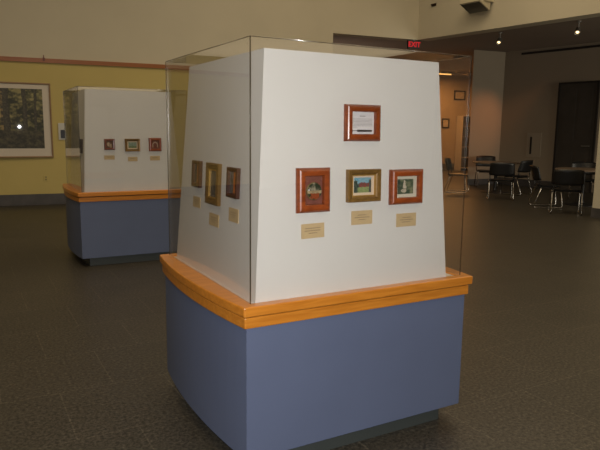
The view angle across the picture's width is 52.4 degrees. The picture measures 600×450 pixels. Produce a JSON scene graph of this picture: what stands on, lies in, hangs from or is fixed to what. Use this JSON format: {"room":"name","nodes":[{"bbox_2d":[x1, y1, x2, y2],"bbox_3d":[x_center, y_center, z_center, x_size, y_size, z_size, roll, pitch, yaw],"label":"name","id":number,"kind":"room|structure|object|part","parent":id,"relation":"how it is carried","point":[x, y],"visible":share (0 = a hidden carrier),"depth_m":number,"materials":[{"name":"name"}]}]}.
{"room":"museum","nodes":[
{"label":"museum","id":0,"kind":"room"},
{"bbox_2d":[0,0,419,194],"bbox_3d":[-5.371,-3.858,11.314,17.650,7.000,0.312,-3,10,-23],"label":"wall","id":1,"kind":"structure","parent":0,"point":[127,31],"depth_m":12.13,"materials":[{"name":"beige paint"}]},
{"bbox_2d":[0,81,53,157],"bbox_3d":[-5.723,-1.939,11.248,2.140,1.400,0.043,-3,10,-24],"label":"framed photograph","id":2,"kind":"object","parent":1,"relation":"attached to","point":[26,131],"visible":1,"depth_m":11.50,"materials":[{"name":"paper"}]},
{"bbox_2d":[0,88,44,147],"bbox_3d":[-5.743,-1.968,11.239,1.880,1.110,0.001,-3,10,-24],"label":"print","id":3,"kind":"object","parent":2,"relation":"attached to","point":[21,110],"depth_m":11.47},
{"bbox_2d":[0,193,65,205],"bbox_3d":[-6.342,-0.428,11.283,15.300,0.210,0.022,-3,10,-23],"label":"baseboard","id":4,"kind":"structure","parent":1,"relation":"attached to","point":[57,198],"depth_m":11.77,"materials":[{"name":"rubber"}]},
{"bbox_2d":[58,123,64,139],"bbox_3d":[-4.597,-1.807,11.788,0.130,0.320,0.029,-3,10,-23],"label":"sign","id":5,"kind":"object","parent":1,"relation":"attached to","point":[61,130],"visible":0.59,"depth_m":11.78,"materials":[{"name":"white plastic"}]},
{"bbox_2d":[0,56,189,69],"bbox_3d":[-6.304,-3.015,10.865,15.300,0.080,0.050,-3,10,-23],"label":"trim","id":6,"kind":"structure","parent":1,"relation":"attached to","point":[2,58],"depth_m":11.80,"materials":[{"name":"brown wood"}]},
{"bbox_2d":[0,170,599,449],"bbox_3d":[6.503,-0.232,12.097,39.000,0.120,36.000,1,9,0],"label":"floor","id":7,"kind":"structure","parent":0,"point":[83,346],"depth_m":4.44,"materials":[{"name":"carpet"}]},
{"bbox_2d":[63,86,185,265],"bbox_3d":[-2.065,-0.606,7.218,1.351,1.919,1.200,-4,10,-28],"label":"display case","id":8,"kind":"object","parent":7,"relation":"on","point":[119,210],"visible":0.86,"depth_m":6.73,"materials":[{"name":"blue paint"}]},
{"bbox_2d":[79,139,82,152],"bbox_3d":[-2.370,-0.854,6.603,0.027,0.151,0.125,-4,10,-28],"label":"picture frame","id":9,"kind":"object","parent":8,"relation":"attached to","point":[80,140],"visible":1,"depth_m":6.56,"materials":[{"name":"brown wood"}]},
{"bbox_2d":[104,139,114,149],"bbox_3d":[-2.046,-0.866,6.560,0.112,0.118,0.028,-4,9,-28],"label":"picture frame","id":10,"kind":"object","parent":8,"relation":"attached to","point":[109,144],"visible":1,"depth_m":6.56,"materials":[{"name":"brown wood"}]},
{"bbox_2d":[106,141,112,147],"bbox_3d":[-2.049,-0.867,6.566,0.066,0.070,0.001,-4,9,-28],"label":"picture","id":11,"kind":"object","parent":10,"relation":"attached to","point":[109,144],"depth_m":6.57},
{"bbox_2d":[104,155,114,159],"bbox_3d":[-2.056,-0.729,6.587,0.110,0.045,0.004,-4,9,-28],"label":"card","id":12,"kind":"object","parent":8,"relation":"attached to","point":[106,157],"visible":1,"depth_m":6.59,"materials":[{"name":"brown paper"}]},
{"bbox_3d":[-2.067,-0.439,7.244,1.351,0.045,1.200,-4,10,-28],"label":"rail","id":13,"kind":"part","parent":8,"relation":"part of","materials":[{"name":"brown wood"}]},
{"bbox_3d":[-2.068,-0.385,7.253,1.329,0.049,1.166,-4,10,-28],"label":"moulding","id":14,"kind":"part","parent":8,"relation":"part of","materials":[{"name":"brown wood"}]},
{"bbox_3d":[-2.078,-0.988,7.135,1.053,1.090,1.061,-4,10,-28],"label":"tapered panel","id":15,"kind":"part","parent":8,"relation":"part of","materials":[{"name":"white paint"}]},
{"bbox_2d":[125,139,139,151],"bbox_3d":[-1.831,-0.874,6.676,0.162,0.138,0.026,-4,9,-28],"label":"picture frame","id":16,"kind":"object","parent":8,"relation":"attached to","point":[131,145],"visible":1,"depth_m":6.67,"materials":[{"name":"gold metal"}]},
{"bbox_2d":[128,142,136,147],"bbox_3d":[-1.834,-0.874,6.681,0.088,0.062,0.001,-4,9,-28],"label":"picture","id":17,"kind":"object","parent":16,"relation":"attached to","point":[130,144],"depth_m":6.68},
{"bbox_2d":[128,157,137,160],"bbox_3d":[-1.837,-0.724,6.706,0.104,0.048,0.004,-4,9,-28],"label":"card","id":18,"kind":"object","parent":8,"relation":"attached to","point":[129,158],"visible":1,"depth_m":6.71,"materials":[{"name":"brown paper"}]},
{"bbox_2d":[148,138,161,150],"bbox_3d":[-1.610,-0.895,6.792,0.140,0.146,0.028,-4,9,-28],"label":"picture frame","id":19,"kind":"object","parent":8,"relation":"attached to","point":[154,143],"visible":1,"depth_m":6.79,"materials":[{"name":"red wood"}]},
{"bbox_2d":[152,141,157,147],"bbox_3d":[-1.613,-0.896,6.797,0.070,0.075,0.001,-4,9,-28],"label":"picture","id":20,"kind":"object","parent":19,"relation":"attached to","point":[154,143],"depth_m":6.80},
{"bbox_2d":[150,156,159,159],"bbox_3d":[-1.620,-0.747,6.820,0.110,0.049,0.004,-4,9,-28],"label":"card","id":21,"kind":"object","parent":8,"relation":"attached to","point":[151,157],"visible":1,"depth_m":6.82,"materials":[{"name":"brown paper"}]},
{"bbox_2d":[160,40,472,449],"bbox_3d":[0.035,0.066,3.273,1.351,1.860,1.200,-4,10,-29],"label":"display case","id":22,"kind":"object","parent":7,"relation":"on","point":[277,339],"visible":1,"depth_m":2.77,"materials":[{"name":"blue paint"}]},
{"bbox_2d":[191,160,202,187],"bbox_3d":[-0.530,-0.263,3.132,0.027,0.136,0.110,-4,10,-29],"label":"picture frame","id":23,"kind":"object","parent":22,"relation":"attached to","point":[197,166],"visible":1,"depth_m":3.13,"materials":[{"name":"brown wood"}]},
{"bbox_2d":[195,164,197,182],"bbox_3d":[-0.528,-0.263,3.133,0.001,0.099,0.074,-1,9,-29],"label":"picture","id":24,"kind":"object","parent":23,"relation":"attached to","point":[196,166],"depth_m":3.14},
{"bbox_2d":[193,196,200,207],"bbox_3d":[-0.535,-0.119,3.163,0.006,0.055,0.106,-4,10,-29],"label":"card","id":25,"kind":"object","parent":22,"relation":"attached to","point":[196,200],"visible":1,"depth_m":3.15,"materials":[{"name":"brown paper"}]},
{"bbox_2d":[205,162,221,205],"bbox_3d":[-0.419,-0.198,2.936,0.030,0.199,0.165,-4,10,-29],"label":"picture frame","id":26,"kind":"object","parent":22,"relation":"attached to","point":[213,177],"visible":1,"depth_m":2.92,"materials":[{"name":"gold metal"}]},
{"bbox_2d":[209,170,215,196],"bbox_3d":[-0.417,-0.198,2.937,0.001,0.128,0.095,-1,9,-29],"label":"picture","id":27,"kind":"object","parent":26,"relation":"attached to","point":[212,173],"depth_m":2.94},
{"bbox_2d":[209,212,218,227],"bbox_3d":[-0.416,-0.025,2.954,0.006,0.060,0.124,-4,10,-29],"label":"card","id":28,"kind":"object","parent":22,"relation":"attached to","point":[213,218],"visible":1,"depth_m":2.95,"materials":[{"name":"brown paper"}]},
{"bbox_2d":[226,167,240,198],"bbox_3d":[-0.299,-0.189,2.722,0.027,0.136,0.115,-4,10,-29],"label":"picture frame","id":29,"kind":"object","parent":22,"relation":"attached to","point":[233,174],"visible":1,"depth_m":2.72,"materials":[{"name":"brown wood"}]},
{"bbox_2d":[230,172,234,193],"bbox_3d":[-0.297,-0.189,2.723,0.001,0.098,0.078,-1,9,-29],"label":"picture","id":30,"kind":"object","parent":29,"relation":"attached to","point":[232,174],"depth_m":2.73},
{"bbox_2d":[228,207,238,223],"bbox_3d":[-0.298,-0.044,2.743,0.006,0.062,0.108,-4,10,-29],"label":"card","id":31,"kind":"object","parent":22,"relation":"attached to","point":[233,213],"visible":1,"depth_m":2.74,"materials":[{"name":"brown paper"}]},
{"bbox_3d":[0.022,-0.294,3.193,1.053,1.048,1.061,-4,10,-29],"label":"tapered panel","id":32,"kind":"part","parent":22,"relation":"part of","materials":[{"name":"white paint"}]},
{"bbox_2d":[301,222,323,238],"bbox_3d":[0.056,0.025,2.655,0.115,0.064,0.004,-5,9,-28],"label":"card","id":33,"kind":"object","parent":22,"relation":"attached to","point":[314,230],"visible":1,"depth_m":2.65,"materials":[{"name":"brown paper"}]},
{"bbox_2d":[296,167,329,213],"bbox_3d":[0.060,-0.149,2.620,0.164,0.192,0.028,-4,9,-29],"label":"picture frame","id":34,"kind":"object","parent":22,"relation":"attached to","point":[312,184],"visible":1,"depth_m":2.61,"materials":[{"name":"red wood"}]},
{"bbox_3d":[0.032,0.286,3.307,1.329,0.047,1.166,-4,10,-29],"label":"moulding","id":35,"kind":"part","parent":22,"relation":"part of","materials":[{"name":"brown wood"}]},
{"bbox_3d":[0.033,0.234,3.299,1.351,0.043,1.200,-4,10,-29],"label":"rail","id":36,"kind":"part","parent":22,"relation":"part of","materials":[{"name":"brown wood"}]},
{"bbox_2d":[351,210,371,224],"bbox_3d":[0.281,-0.034,2.773,0.114,0.063,0.004,-4,9,-28],"label":"card","id":37,"kind":"object","parent":22,"relation":"attached to","point":[364,216],"visible":1,"depth_m":2.77,"materials":[{"name":"brown paper"}]},
{"bbox_2d":[344,104,380,140],"bbox_3d":[0.280,-0.452,2.703,0.188,0.160,0.028,-4,9,-29],"label":"picture frame","id":38,"kind":"object","parent":22,"relation":"attached to","point":[361,122],"visible":1,"depth_m":2.70,"materials":[{"name":"red wood"}]},
{"bbox_2d":[346,169,380,202],"bbox_3d":[0.287,-0.178,2.745,0.178,0.146,0.026,-4,9,-29],"label":"picture frame","id":39,"kind":"object","parent":22,"relation":"attached to","point":[362,185],"visible":1,"depth_m":2.74,"materials":[{"name":"gold metal"}]},
{"bbox_2d":[354,177,370,192],"bbox_3d":[0.282,-0.180,2.747,0.094,0.068,0.001,-4,9,-29],"label":"landscape picture","id":40,"kind":"object","parent":39,"relation":"attached to","point":[363,184],"depth_m":2.75},
{"bbox_2d":[388,169,422,204],"bbox_3d":[0.501,-0.179,2.863,0.191,0.163,0.028,-4,9,-29],"label":"picture frame","id":41,"kind":"object","parent":22,"relation":"attached to","point":[405,185],"visible":1,"depth_m":2.86,"materials":[{"name":"red wood"}]},
{"bbox_2d":[397,179,412,193],"bbox_3d":[0.495,-0.181,2.866,0.094,0.069,0.001,-4,9,-29],"label":"picture","id":42,"kind":"object","parent":41,"relation":"attached to","point":[404,186],"depth_m":2.87},
{"bbox_2d":[396,212,415,226],"bbox_3d":[0.504,-0.025,2.900,0.117,0.063,0.004,-4,9,-29],"label":"card","id":43,"kind":"object","parent":22,"relation":"attached to","point":[403,219],"visible":1,"depth_m":2.90,"materials":[{"name":"brown paper"}]},
{"bbox_2d":[444,158,468,192],"bbox_3d":[3.901,-1.245,15.251,0.607,0.844,0.552,4,10,22],"label":"chair","id":44,"kind":"object","parent":7,"relation":"on","point":[448,163],"visible":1,"depth_m":15.13,"materials":[{"name":"black plastic"}]},
{"bbox_3d":[3.706,-1.529,15.289,0.177,0.300,0.550,4,10,22],"label":"backrest","id":45,"kind":"part","parent":44,"relation":"part of","materials":[{"name":"black plastic"}]},
{"bbox_3d":[3.834,-1.005,15.058,0.555,0.427,0.082,4,10,22],"label":"sled leg","id":46,"kind":"part","parent":44,"relation":"part of","materials":[{"name":"silver metal"}]},
{"bbox_3d":[4.011,-1.070,15.489,0.555,0.427,0.082,4,10,22],"label":"sled leg","id":47,"kind":"part","parent":44,"relation":"part of","materials":[{"name":"silver metal"}]},
{"bbox_3d":[3.955,-1.262,15.227,0.470,0.037,0.500,4,10,22],"label":"seat","id":48,"kind":"part","parent":44,"relation":"part of","materials":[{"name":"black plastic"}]},
{"bbox_2d":[454,116,470,170],"bbox_3d":[6.457,-3.172,23.721,0.720,2.100,0.380,-3,10,-23],"label":"shelf unit","id":49,"kind":"object","parent":7,"relation":"on","point":[463,122],"visible":0.58,"depth_m":23.77,"materials":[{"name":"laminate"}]},
{"bbox_3d":[6.134,-3.155,23.585,0.020,2.100,0.380,-3,10,-23],"label":"panel","id":50,"kind":"part","parent":49,"relation":"part of","materials":[{"name":"laminate"}]},
{"bbox_3d":[6.385,-3.199,23.888,0.680,2.100,0.012,-3,10,-23],"label":"panel","id":51,"kind":"part","parent":49,"relation":"part of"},
{"bbox_2d":[474,156,497,187],"bbox_3d":[5.145,-1.482,16.861,0.552,0.844,0.607,2,9,8],"label":"chair","id":52,"kind":"object","parent":7,"relation":"on","point":[478,158],"visible":0.6,"depth_m":17.03,"materials":[{"name":"black plastic"}]},
{"bbox_3d":[5.179,-1.783,17.029,0.550,0.300,0.177,2,9,8],"label":"backrest","id":53,"kind":"part","parent":52,"relation":"part of","materials":[{"name":"black plastic"}]},
{"bbox_2d":[473,161,519,192],"bbox_3d":[4.935,-1.212,15.408,1.140,0.757,1.140,1,9,0],"label":"cafe table","id":54,"kind":"object","parent":7,"relation":"on","point":[494,190],"visible":0.77,"depth_m":15.37,"materials":[{"name":"laminate"}]},
{"bbox_2d":[486,162,514,200],"bbox_3d":[4.501,-0.992,13.676,0.552,0.844,0.607,3,9,14],"label":"chair","id":55,"kind":"object","parent":7,"relation":"on","point":[497,168],"visible":1,"depth_m":13.42,"materials":[{"name":"black plastic"}]},
{"bbox_3d":[4.277,-0.801,13.790,0.082,0.427,0.555,3,9,14],"label":"sled leg","id":56,"kind":"part","parent":55,"relation":"part of","materials":[{"name":"silver metal"}]},
{"bbox_3d":[4.515,-1.021,13.728,0.500,0.037,0.470,3,9,14],"label":"seat","id":57,"kind":"part","parent":55,"relation":"part of","materials":[{"name":"black plastic"}]},
{"bbox_3d":[4.452,-1.229,13.428,0.550,0.300,0.177,3,9,14],"label":"backrest","id":58,"kind":"part","parent":55,"relation":"part of","materials":[{"name":"black plastic"}]},
{"bbox_3d":[4.733,-0.778,13.677,0.082,0.427,0.555,3,9,14],"label":"sled leg","id":59,"kind":"part","parent":55,"relation":"part of","materials":[{"name":"silver metal"}]},
{"bbox_2d":[500,160,532,195],"bbox_3d":[5.325,-1.173,14.901,0.552,0.844,0.607,-7,12,-39],"label":"chair","id":60,"kind":"object","parent":7,"relation":"on","point":[524,166],"visible":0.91,"depth_m":14.66,"materials":[{"name":"black plastic"}]},
{"bbox_3d":[5.126,-0.950,14.804,0.082,0.427,0.555,-7,12,-39],"label":"sled leg","id":61,"kind":"part","parent":60,"relation":"part of","materials":[{"name":"silver metal"}]},
{"bbox_3d":[5.289,-1.201,14.941,0.500,0.037,0.470,-7,12,-39],"label":"seat","id":62,"kind":"part","parent":60,"relation":"part of","materials":[{"name":"black plastic"}]},
{"bbox_3d":[5.487,-0.992,15.102,0.082,0.427,0.555,-7,12,-39],"label":"sled leg","id":63,"kind":"part","parent":60,"relation":"part of","materials":[{"name":"silver metal"}]},
{"bbox_3d":[5.466,-1.415,14.696,0.550,0.300,0.177,-7,12,-39],"label":"backrest","id":64,"kind":"part","parent":60,"relation":"part of","materials":[{"name":"black plastic"}]},
{"bbox_2d":[528,165,561,208],"bbox_3d":[4.993,-0.794,12.445,0.607,0.844,0.552,2,9,10],"label":"chair","id":65,"kind":"object","parent":7,"relation":"on","point":[535,170],"visible":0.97,"depth_m":12.27,"materials":[{"name":"black plastic"}]},
{"bbox_3d":[4.785,-1.071,12.440,0.177,0.300,0.550,2,9,10],"label":"backrest","id":66,"kind":"part","parent":65,"relation":"part of","materials":[{"name":"black plastic"}]},
{"bbox_3d":[5.058,-0.622,12.702,0.555,0.427,0.082,2,9,10],"label":"sled leg","id":67,"kind":"part","parent":65,"relation":"part of","materials":[{"name":"silver metal"}]},
{"bbox_3d":[4.975,-0.551,12.245,0.555,0.427,0.082,2,9,10],"label":"sled leg","id":68,"kind":"part","parent":65,"relation":"part of","materials":[{"name":"silver metal"}]},
{"bbox_3d":[5.050,-0.812,12.432,0.470,0.037,0.500,2,9,10],"label":"seat","id":69,"kind":"part","parent":65,"relation":"part of","materials":[{"name":"black plastic"}]},
{"bbox_2d":[548,169,584,215],"bbox_3d":[4.994,-0.636,11.434,0.552,0.844,0.607,4,9,18],"label":"chair","id":70,"kind":"object","parent":7,"relation":"on","point":[568,177],"visible":1,"depth_m":11.19,"materials":[{"name":"black plastic"}]},
{"bbox_3d":[4.776,-0.447,11.563,0.082,0.427,0.555,4,9,18],"label":"sled leg","id":71,"kind":"part","parent":70,"relation":"part of","materials":[{"name":"silver metal"}]},
{"bbox_3d":[5.012,-0.664,11.485,0.500,0.037,0.470,4,9,18],"label":"seat","id":72,"kind":"part","parent":70,"relation":"part of","materials":[{"name":"black plastic"}]},
{"bbox_3d":[4.930,-0.874,11.190,0.550,0.300,0.177,4,9,18],"label":"backrest","id":73,"kind":"part","parent":70,"relation":"part of","materials":[{"name":"black plastic"}]},
{"bbox_3d":[5.222,-0.419,11.419,0.082,0.427,0.555,4,9,18],"label":"sled leg","id":74,"kind":"part","parent":70,"relation":"part of","materials":[{"name":"silver metal"}]},
{"bbox_2d":[555,167,595,206],"bbox_3d":[5.960,-0.803,12.869,1.140,0.757,1.140,1,9,0],"label":"cafe table","id":75,"kind":"object","parent":7,"relation":"on","point":[573,168],"visible":0.59,"depth_m":12.84,"materials":[{"name":"laminate"}]},
{"bbox_2d":[568,162,595,198],"bbox_3d":[6.483,-1.017,13.992,0.552,0.844,0.607,5,10,25],"label":"chair","id":76,"kind":"object","parent":7,"relation":"on","point":[574,164],"visible":0.52,"depth_m":14.12,"materials":[{"name":"black plastic"}]},
{"bbox_3d":[6.577,-1.315,14.142,0.550,0.300,0.177,5,10,25],"label":"backrest","id":77,"kind":"part","parent":76,"relation":"part of","materials":[{"name":"black plastic"}]},
{"bbox_2d":[592,124,599,208],"bbox_3d":[5.853,-3.541,10.161,0.450,7.000,1.200,-6,11,-36],"label":"wall pier","id":78,"kind":"object","parent":7,"relation":"on","point":[596,196],"visible":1,"depth_m":10.90,"materials":[{"name":"beige paint"}]},
{"bbox_2d":[591,208,599,217],"bbox_3d":[5.812,-0.167,10.688,0.474,0.170,1.224,-6,11,-36],"label":"baseboard","id":79,"kind":"object","parent":78,"relation":"attached to","point":[595,212],"visible":1,"depth_m":10.97,"materials":[{"name":"stone"}]},
{"bbox_2d":[439,71,472,163],"bbox_3d":[4.149,-3.921,23.020,16.000,3.740,0.300,-3,10,-23],"label":"wall","id":80,"kind":"structure","parent":0,"point":[450,108],"depth_m":23.55,"materials":[{"name":"paint"}]},
{"bbox_2d":[441,118,449,127],"bbox_3d":[5.594,-3.911,23.458,0.340,0.360,0.030,-3,10,-23],"label":"framed notice","id":81,"kind":"object","parent":80,"relation":"attached to","point":[445,122],"visible":1,"depth_m":23.45,"materials":[{"name":"beige paper"}]},
{"bbox_2d":[443,120,447,126],"bbox_3d":[5.590,-3.912,23.466,0.260,0.280,0.011,-3,10,-23],"label":"print","id":82,"kind":"object","parent":81,"relation":"attached to","point":[445,122],"depth_m":23.46},
{"bbox_2d":[442,164,453,169],"bbox_3d":[4.190,-2.179,23.143,14.000,0.260,0.020,-3,10,-23],"label":"baseboard","id":83,"kind":"structure","parent":80,"relation":"attached to","point":[443,165],"depth_m":23.74,"materials":[{"name":"stone"}]},
{"bbox_2d":[454,90,465,99],"bbox_3d":[6.160,-4.998,23.524,0.520,0.360,0.030,-3,10,-23],"label":"framed notice","id":84,"kind":"object","parent":80,"relation":"attached to","point":[458,95],"visible":1,"depth_m":23.52,"materials":[{"name":"beige paper"}]},
{"bbox_2d":[455,92,463,98],"bbox_3d":[6.156,-4.999,23.532,0.430,0.270,0.011,-3,10,-23],"label":"print","id":85,"kind":"object","parent":84,"relation":"attached to","point":[458,95],"depth_m":23.52},
{"bbox_2d":[333,17,599,72],"bbox_3d":[6.729,-3.723,9.520,18.030,0.100,29.313,-2,9,-15],"label":"ceiling","id":86,"kind":"structure","parent":0,"point":[560,33],"depth_m":15.32,"materials":[{"name":"paint"}]},
{"bbox_2d":[407,40,420,49],"bbox_3d":[2.712,-4.348,14.548,0.341,0.305,0.065,-3,10,-23],"label":"exit sign","id":87,"kind":"object","parent":86,"relation":"hanging from","point":[411,44],"visible":1,"depth_m":14.52,"materials":[{"name":"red plastic"}]},
{"bbox_2d":[439,72,451,74],"bbox_3d":[5.017,-5.455,21.607,0.840,0.249,0.100,-3,10,-23],"label":"lamp","id":88,"kind":"object","parent":86,"relation":"hanging from","point":[440,73],"visible":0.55,"depth_m":21.64,"materials":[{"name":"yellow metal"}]},
{"bbox_2d":[496,32,502,44],"bbox_3d":[4.544,-4.238,13.891,0.122,0.286,0.180,8,11,39],"label":"spotlight","id":89,"kind":"object","parent":86,"relation":"attached to","point":[498,42],"visible":1,"depth_m":13.88,"materials":[{"name":"grey metal"}]},
{"bbox_2d":[574,21,581,35],"bbox_3d":[5.641,-3.986,12.369,0.122,0.286,0.180,8,11,39],"label":"spotlight","id":90,"kind":"object","parent":86,"relation":"attached to","point":[577,32],"visible":1,"depth_m":12.36,"materials":[{"name":"grey metal"}]},
{"bbox_2d":[467,50,505,178],"bbox_3d":[5.243,-3.047,17.513,1.100,3.740,0.300,-3,10,-23],"label":"wall","id":91,"kind":"structure","parent":0,"point":[488,66],"depth_m":17.33,"materials":[{"name":"paint"}]},
{"bbox_2d":[467,178,497,184],"bbox_3d":[5.283,-1.255,17.644,1.100,0.160,0.020,-3,10,-23],"label":"baseboard","id":92,"kind":"structure","parent":91,"relation":"attached to","point":[471,181],"depth_m":17.58,"materials":[{"name":"rubber"}]},
{"bbox_2d":[418,0,599,40],"bbox_3d":[9.425,-4.634,5.613,0.350,3.350,22.000,-6,11,-36],"label":"wall","id":93,"kind":"structure","parent":0,"point":[448,18],"depth_m":12.80,"materials":[{"name":"beige paint"}]},
{"bbox_2d":[460,0,493,13],"bbox_3d":[3.716,-4.672,12.892,0.436,0.317,0.570,-6,11,-36],"label":"light","id":94,"kind":"object","parent":93,"relation":"attached to","point":[471,6],"visible":1,"depth_m":12.80,"materials":[{"name":"black metal"}]},
{"bbox_2d":[498,42,599,192],"bbox_3d":[12.378,-1.612,8.884,0.300,3.740,22.000,-6,11,-36],"label":"wall","id":95,"kind":"structure","parent":0,"point":[531,81],"depth_m":16.62,"materials":[{"name":"paint"}]},
{"bbox_2d":[498,177,550,188],"bbox_3d":[6.285,-1.189,17.166,0.020,0.200,1.728,-6,11,-36],"label":"baseboard","id":96,"kind":"structure","parent":95,"relation":"attached to","point":[522,182],"depth_m":17.13,"materials":[{"name":"stone"}]},
{"bbox_2d":[526,133,541,156],"bbox_3d":[6.434,-2.204,16.808,0.029,0.660,0.440,-6,11,-36],"label":"wall panel","id":97,"kind":"object","parent":95,"relation":"attached to","point":[533,147],"visible":1,"depth_m":16.80,"materials":[{"name":"beige plastic"}]},
{"bbox_2d":[521,45,599,54],"bbox_3d":[8.838,-4.122,13.188,0.030,0.055,9.230,-6,11,-36],"label":"trim","id":98,"kind":"structure","parent":95,"relation":"attached to","point":[590,46],"depth_m":15.92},
{"bbox_2d":[551,80,599,192],"bbox_3d":[7.107,-2.282,15.806,0.088,2.800,1.100,-6,11,-36],"label":"door","id":99,"kind":"structure","parent":95,"relation":"in","point":[578,102],"depth_m":15.75,"materials":[{"name":"black wood"}]}
]}

